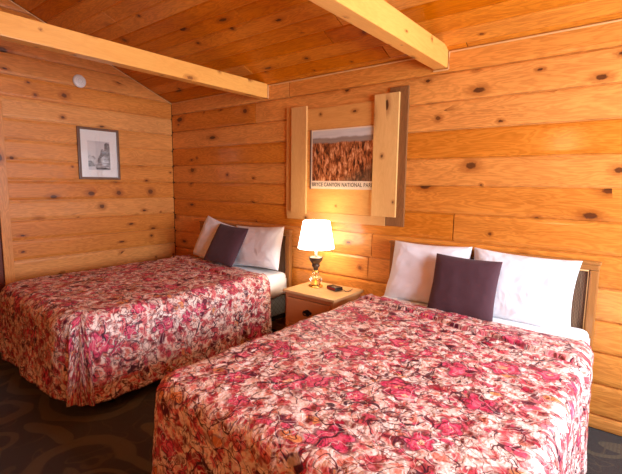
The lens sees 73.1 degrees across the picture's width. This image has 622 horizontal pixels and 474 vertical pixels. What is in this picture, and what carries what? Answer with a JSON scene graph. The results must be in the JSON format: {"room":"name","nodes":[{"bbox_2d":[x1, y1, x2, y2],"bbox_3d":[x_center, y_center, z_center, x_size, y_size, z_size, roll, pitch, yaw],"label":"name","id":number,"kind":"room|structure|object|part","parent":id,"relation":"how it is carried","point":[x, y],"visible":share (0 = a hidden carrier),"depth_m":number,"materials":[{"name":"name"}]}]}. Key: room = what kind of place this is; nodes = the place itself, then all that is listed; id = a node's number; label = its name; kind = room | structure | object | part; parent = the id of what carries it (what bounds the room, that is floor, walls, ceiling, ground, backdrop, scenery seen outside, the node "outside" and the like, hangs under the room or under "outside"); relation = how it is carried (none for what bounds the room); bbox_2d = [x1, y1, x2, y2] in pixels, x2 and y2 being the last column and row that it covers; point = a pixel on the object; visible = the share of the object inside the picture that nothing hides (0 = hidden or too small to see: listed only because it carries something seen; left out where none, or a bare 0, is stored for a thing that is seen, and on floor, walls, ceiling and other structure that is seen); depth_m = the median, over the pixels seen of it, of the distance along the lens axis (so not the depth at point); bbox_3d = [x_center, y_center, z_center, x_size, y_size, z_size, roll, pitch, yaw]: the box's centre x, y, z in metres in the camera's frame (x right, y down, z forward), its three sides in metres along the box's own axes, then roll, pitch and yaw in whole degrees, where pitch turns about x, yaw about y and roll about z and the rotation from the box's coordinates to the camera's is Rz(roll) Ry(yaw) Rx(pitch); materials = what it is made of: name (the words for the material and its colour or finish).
{"room":"hotel room","nodes":[
{"label":"hotel room","id":0,"kind":"room"},
{"bbox_2d":[0,0,175,281],"bbox_3d":[-3.146,-0.716,3.443,0.122,3.472,4.700,6,9,38],"label":"wall","id":1,"kind":"structure","parent":0,"point":[62,222],"depth_m":4.29,"materials":[{"name":"brown wood"}]},
{"bbox_2d":[0,100,15,291],"bbox_3d":[-3.105,-0.080,3.488,0.100,2.200,1.025,6,9,38],"label":"door frame","id":2,"kind":"structure","parent":1,"relation":"in","point":[7,269],"depth_m":3.84,"materials":[{"name":"brown wood"}]},
{"bbox_3d":[-3.128,-0.013,3.511,0.046,2.040,0.880,6,9,38],"label":"panel","id":3,"kind":"part","parent":2,"relation":"part of","materials":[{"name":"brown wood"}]},
{"bbox_2d":[73,74,85,87],"bbox_3d":[-2.333,-1.573,4.229,0.026,0.128,0.128,6,9,38],"label":"smoke detector","id":4,"kind":"object","parent":1,"relation":"attached to","point":[79,81],"visible":1,"depth_m":4.22,"materials":[{"name":"white plastic"}]},
{"bbox_2d":[9,0,171,104],"bbox_3d":[-3.109,-1.856,3.216,0.010,0.941,4.604,6,9,38],"label":"trim","id":5,"kind":"structure","parent":1,"relation":"attached to","point":[9,0],"depth_m":4.52,"materials":[{"name":"brown wood"}]},
{"bbox_2d":[76,126,120,179],"bbox_3d":[-2.243,-0.879,4.444,0.022,0.535,0.430,6,9,38],"label":"framed print","id":6,"kind":"object","parent":1,"relation":"attached to","point":[98,148],"visible":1,"depth_m":4.44,"materials":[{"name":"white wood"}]},
{"bbox_2d":[0,329,621,473],"bbox_3d":[-0.786,1.333,1.726,6.250,0.100,4.800,6,9,38],"label":"floor","id":7,"kind":"structure","parent":0,"point":[39,434],"depth_m":2.49,"materials":[{"name":"carpet"}]},
{"bbox_2d":[108,220,292,401],"bbox_3d":[-1.325,0.482,3.758,1.392,1.061,1.931,6,9,38],"label":"bed","id":8,"kind":"object","parent":7,"relation":"on","point":[280,279],"visible":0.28,"depth_m":4.02,"materials":[{"name":"white fabric"}]},
{"bbox_2d":[0,254,271,406],"bbox_3d":[-1.455,0.621,3.669,1.609,0.590,1.902,6,9,38],"label":"bedspread","id":9,"kind":"object","parent":8,"relation":"on","point":[92,337],"visible":1,"depth_m":3.01,"materials":[{"name":"fabric"}]},
{"bbox_2d":[193,216,234,262],"bbox_3d":[-1.023,0.047,4.476,0.620,0.517,0.242,7,10,42],"label":"pillow","id":10,"kind":"object","parent":9,"relation":"on","point":[210,226],"visible":0.48,"depth_m":4.48,"materials":[{"name":"white fabric"}]},
{"bbox_2d":[204,224,247,266],"bbox_3d":[-0.860,0.076,4.224,0.450,0.383,0.244,7,10,41],"label":"throw cushion","id":11,"kind":"object","parent":9,"relation":"on","point":[227,241],"visible":1,"depth_m":4.14,"materials":[{"name":"fabric"}]},
{"bbox_3d":[-1.341,0.460,3.735,1.350,0.202,1.880,6,9,38],"label":"mattress","id":12,"kind":"part","parent":8,"relation":"part of","materials":[{"name":"white fabric"}]},
{"bbox_3d":[-0.739,0.397,4.489,1.392,1.061,0.049,6,9,38],"label":"headboard","id":13,"kind":"part","parent":8,"relation":"part of","materials":[{"name":"brown wood"}]},
{"bbox_2d":[233,225,283,270],"bbox_3d":[-0.542,0.097,4.136,0.673,0.438,0.228,6,9,34],"label":"pillow","id":14,"kind":"object","parent":8,"relation":"on","point":[261,246],"visible":0.79,"depth_m":3.99,"materials":[{"name":"white fabric"}]},
{"bbox_3d":[-0.731,0.212,4.472,1.292,0.591,0.012,6,9,38],"label":"woven panel","id":15,"kind":"part","parent":8,"relation":"part of","materials":[{"name":"wicker"}]},
{"bbox_3d":[-1.339,0.787,3.785,1.330,0.040,1.840,6,9,38],"label":"frame","id":16,"kind":"part","parent":8,"relation":"part of","materials":[{"name":"black metal"}]},
{"bbox_2d":[283,282,363,326],"bbox_3d":[0.093,0.748,3.560,0.530,0.620,0.448,6,9,38],"label":"nightstand","id":17,"kind":"object","parent":7,"relation":"on","point":[303,302],"visible":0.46,"depth_m":3.42,"materials":[{"name":"brown wood"}]},
{"bbox_3d":[-0.037,0.614,3.375,0.090,0.052,0.024,6,9,38],"label":"handle","id":18,"kind":"part","parent":17,"relation":"part of","materials":[{"name":"brown metal"}]},
{"bbox_3d":[0.089,0.605,3.534,0.440,0.210,0.378,6,9,38],"label":"drawer","id":19,"kind":"part","parent":17,"relation":"part of","materials":[{"name":"brown wood"}]},
{"bbox_2d":[298,219,334,287],"bbox_3d":[0.043,0.144,3.580,0.320,0.573,0.320,6,9,38],"label":"table lamp","id":20,"kind":"object","parent":17,"relation":"on","point":[316,234],"visible":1,"depth_m":3.46,"materials":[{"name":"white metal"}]},
{"bbox_3d":[0.041,0.347,3.606,0.112,0.104,0.112,6,9,38],"label":"glass","id":21,"kind":"part","parent":20,"relation":"part of","materials":[{"name":"gold"}]},
{"bbox_3d":[0.045,-0.021,3.559,0.312,0.235,0.312,6,9,38],"label":"lamp shade","id":22,"kind":"part","parent":20,"relation":"part of","materials":[{"name":"white fabric"}]},
{"bbox_3d":[0.045,-0.021,3.559,0.320,0.240,0.320,6,9,38],"label":"shade frame","id":23,"kind":"part","parent":20,"relation":"part of","materials":[{"name":"white fabric"}]},
{"bbox_2d":[327,284,352,291],"bbox_3d":[0.234,0.425,3.499,0.214,0.035,0.131,2,7,14],"label":"alarm clock","id":24,"kind":"object","parent":17,"relation":"on","point":[333,287],"visible":1,"depth_m":3.48,"materials":[{"name":"black plastic"}]},
{"bbox_2d":[381,240,601,348],"bbox_3d":[0.587,0.699,2.250,1.392,1.061,1.931,6,9,38],"label":"bed","id":25,"kind":"object","parent":7,"relation":"on","point":[584,300],"visible":0.17,"depth_m":2.55,"materials":[{"name":"brown wood"}]},
{"bbox_2d":[151,294,593,473],"bbox_3d":[0.419,0.849,2.064,1.551,0.591,1.858,6,9,38],"label":"bedspread","id":26,"kind":"object","parent":25,"relation":"on","point":[370,383],"visible":1,"depth_m":1.67,"materials":[{"name":"fabric"}]},
{"bbox_2d":[384,240,471,302],"bbox_3d":[0.849,0.270,3.041,0.657,0.447,0.198,6,9,38],"label":"pillow","id":27,"kind":"object","parent":25,"relation":"on","point":[411,277],"visible":0.66,"depth_m":3.04,"materials":[{"name":"white fabric"}]},
{"bbox_2d":[427,253,502,321],"bbox_3d":[0.995,0.329,2.747,0.432,0.390,0.180,7,10,40],"label":"throw cushion","id":28,"kind":"object","parent":25,"relation":"on","point":[462,286],"visible":0.88,"depth_m":2.69,"materials":[{"name":"fabric"}]},
{"bbox_3d":[0.572,0.676,2.227,1.350,0.202,1.880,6,9,38],"label":"mattress","id":29,"kind":"part","parent":25,"relation":"part of","materials":[{"name":"white fabric"}]},
{"bbox_2d":[474,247,581,331],"bbox_3d":[1.322,0.328,2.667,0.637,0.452,0.211,7,10,40],"label":"pillow","id":30,"kind":"object","parent":25,"relation":"on","point":[534,291],"visible":0.73,"depth_m":2.56,"materials":[{"name":"white fabric"}]},
{"bbox_3d":[1.181,0.429,2.964,1.292,0.591,0.012,6,9,38],"label":"woven panel","id":31,"kind":"part","parent":25,"relation":"part of","materials":[{"name":"wicker"}]},
{"bbox_2d":[11,0,621,102],"bbox_3d":[-0.749,-1.625,1.349,6.250,1.058,4.889,6,9,38],"label":"ceiling","id":32,"kind":"structure","parent":0,"point":[268,42],"depth_m":3.29,"materials":[{"name":"brown wood"}]},
{"bbox_2d":[0,11,267,98],"bbox_3d":[-1.887,-1.210,2.313,0.095,0.135,4.593,6,9,38],"label":"ceiling beam","id":33,"kind":"structure","parent":32,"relation":"attached to","point":[13,28],"depth_m":2.91,"materials":[{"name":"beige wood"}]},
{"bbox_2d":[309,0,448,69],"bbox_3d":[-0.497,-1.069,1.215,0.101,0.146,4.593,6,9,38],"label":"ceiling beam","id":34,"kind":"structure","parent":32,"relation":"attached to","point":[381,20],"depth_m":2.35,"materials":[{"name":"beige wood"}]},
{"bbox_2d":[172,18,621,435],"bbox_3d":[0.702,-0.221,3.390,6.250,2.600,0.122,6,9,38],"label":"wall","id":35,"kind":"structure","parent":0,"point":[514,146],"depth_m":2.92,"materials":[{"name":"brown wood"}]},
{"bbox_2d":[286,85,409,226],"bbox_3d":[0.246,-0.663,3.598,1.233,1.077,0.038,6,9,38],"label":"board","id":36,"kind":"object","parent":35,"relation":"attached to","point":[383,205],"visible":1,"depth_m":3.48,"materials":[{"name":"beige wood"}]},
{"bbox_3d":[0.188,-0.173,3.714,1.055,0.075,0.020,6,9,38],"label":"rail","id":37,"kind":"part","parent":36,"relation":"part of","materials":[{"name":"beige wood"}]},
{"bbox_2d":[310,125,373,189],"bbox_3d":[0.254,-0.669,3.589,0.666,0.523,0.008,6,9,38],"label":"poster","id":38,"kind":"object","parent":36,"relation":"attached to","point":[340,158],"visible":1,"depth_m":3.58,"materials":[{"name":"paper"}]},
{"bbox_2d":[171,19,621,103],"bbox_3d":[0.678,-1.339,3.192,6.040,0.012,0.012,6,9,38],"label":"trim","id":39,"kind":"structure","parent":35,"relation":"attached to","point":[617,20],"depth_m":2.86,"materials":[{"name":"brown wood"}]},
{"bbox_2d":[433,52,449,71],"bbox_3d":[0.934,-1.247,2.997,0.117,0.118,0.012,6,9,38],"label":"trim","id":40,"kind":"structure","parent":35,"relation":"attached to","point":[449,52],"depth_m":2.99,"materials":[{"name":"brown wood"}]}
]}

